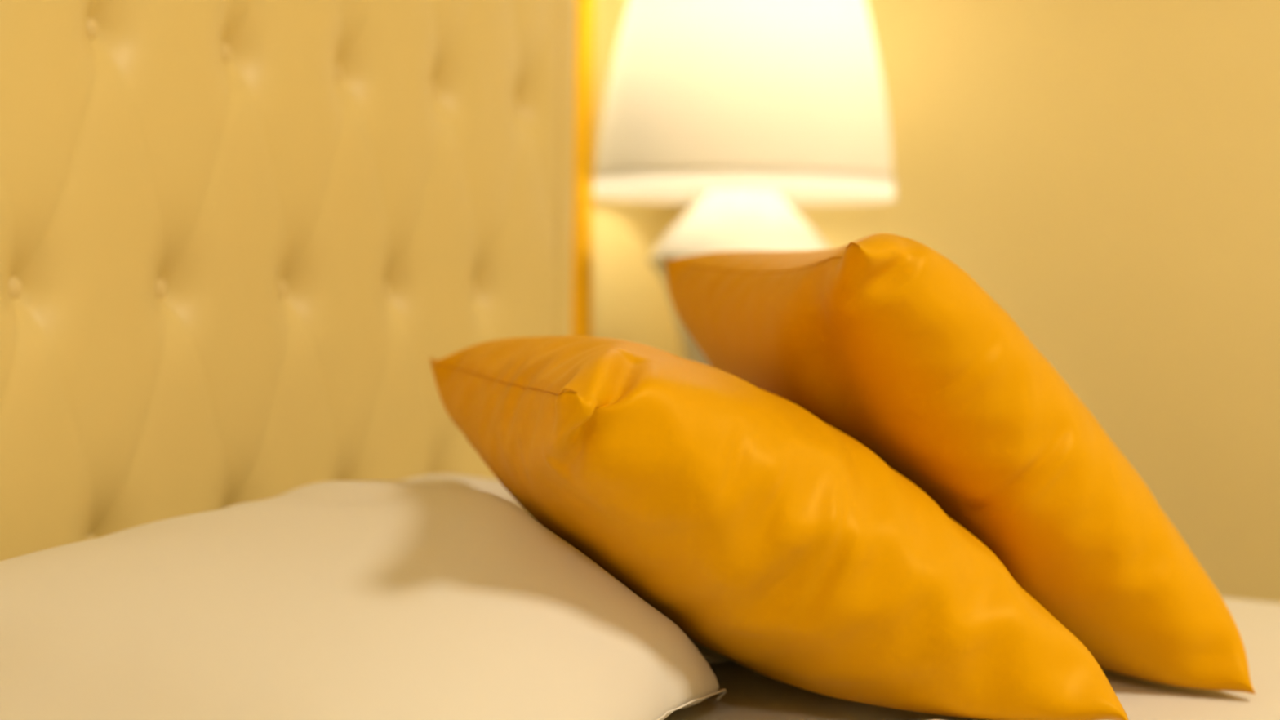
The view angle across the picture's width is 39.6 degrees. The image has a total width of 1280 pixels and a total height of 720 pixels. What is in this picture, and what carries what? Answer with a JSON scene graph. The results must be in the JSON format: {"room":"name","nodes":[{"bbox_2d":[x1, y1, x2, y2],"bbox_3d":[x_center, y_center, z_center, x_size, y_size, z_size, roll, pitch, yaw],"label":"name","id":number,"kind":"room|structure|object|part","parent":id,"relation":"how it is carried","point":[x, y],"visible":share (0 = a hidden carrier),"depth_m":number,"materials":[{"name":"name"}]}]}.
{"room":"bedroom","nodes":[
{"label":"bedroom","id":0,"kind":"room"},
{"bbox_2d":[591,0,680,355],"bbox_3d":[-1.033,-0.459,0.587,0.100,2.600,4.700,2,3,28],"label":"wall","id":1,"kind":"structure","parent":0,"point":[631,301],"depth_m":2.42,"materials":[{"name":"paint"}]},
{"bbox_2d":[0,0,596,560],"bbox_3d":[-0.584,-0.052,1.191,0.154,1.446,2.033,2,3,28],"label":"headboard","id":2,"kind":"object","parent":1,"relation":"attached to","point":[240,240],"visible":0.6,"depth_m":1.52,"materials":[{"name":"leather"},{"name":"gold metal"}]},
{"bbox_3d":[-0.126,-0.084,2.072,0.139,1.446,0.046,2,3,28],"label":"gold trim","id":3,"kind":"part","parent":2,"relation":"part of","materials":[{"name":"orange"}]},
{"bbox_2d":[678,0,1279,603],"bbox_3d":[1.865,-0.463,1.656,4.025,2.600,0.100,2,3,28],"label":"wall","id":4,"kind":"structure","parent":0,"point":[1107,172],"depth_m":2.27,"materials":[{"name":"paint"}]},
{"bbox_3d":[0.769,0.960,-0.316,4.225,0.100,4.700,2,3,28],"label":"floor","id":5,"kind":"structure","parent":0,"visible":0},
{"bbox_3d":[0.150,0.475,2.276,0.471,0.620,0.410,2,3,28],"label":"nightstand","id":6,"kind":"object","parent":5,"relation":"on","visible":0},
{"bbox_2d":[593,0,895,365],"bbox_3d":[0.131,-0.203,2.259,0.382,0.738,0.382,3,3,37],"label":"table lamp","id":7,"kind":"object","parent":6,"relation":"on","point":[744,113],"visible":0.71,"depth_m":2.11,"materials":[{"name":"white ceramic"}]},
{"bbox_3d":[0.134,-0.400,2.250,0.376,0.343,0.376,2,3,28],"label":"lamp shade","id":8,"kind":"part","parent":7,"relation":"part of","materials":[{"name":"fabric"}]},
{"bbox_3d":[0.131,-0.218,2.258,0.382,0.024,0.382,2,3,28],"label":"shade trim","id":9,"kind":"part","parent":7,"relation":"part of","materials":[{"name":"fabric"}]},
{"bbox_3d":[0.364,0.696,0.741,1.985,0.320,1.785,2,3,28],"label":"platform bed","id":10,"kind":"object","parent":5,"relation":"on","visible":0},
{"bbox_3d":[0.377,0.412,0.724,1.985,0.249,1.805,2,3,28],"label":"mattress","id":11,"kind":"object","parent":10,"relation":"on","visible":0},
{"bbox_2d":[663,597,1279,719],"bbox_3d":[0.389,0.405,0.717,2.032,0.326,1.853,2,3,28],"label":"sheet","id":12,"kind":"object","parent":11,"relation":"on","point":[750,695],"visible":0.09,"depth_m":1.23,"materials":[{"name":"white fabric"}]},
{"bbox_2d":[0,473,729,719],"bbox_3d":[-0.149,0.153,1.282,0.530,0.134,0.763,2,3,28],"label":"sleeping pillow","id":13,"kind":"object","parent":12,"relation":"on","point":[430,597],"visible":0.86,"depth_m":1.03,"materials":[{"name":"white fabric"}]},
{"bbox_2d":[429,335,1128,719],"bbox_3d":[0.071,0.100,1.244,0.370,0.231,0.441,0,3,-16],"label":"throw cushion","id":14,"kind":"object","parent":12,"relation":"on","point":[780,544],"visible":0.98,"depth_m":1.08,"materials":[{"name":"orange fabric"}]},
{"bbox_2d":[665,233,1256,693],"bbox_3d":[0.225,0.064,1.386,0.318,0.313,0.439,0,3,-15],"label":"throw cushion","id":15,"kind":"object","parent":12,"relation":"on","point":[883,339],"visible":0.71,"depth_m":1.22,"materials":[{"name":"orange fabric"}]}
]}

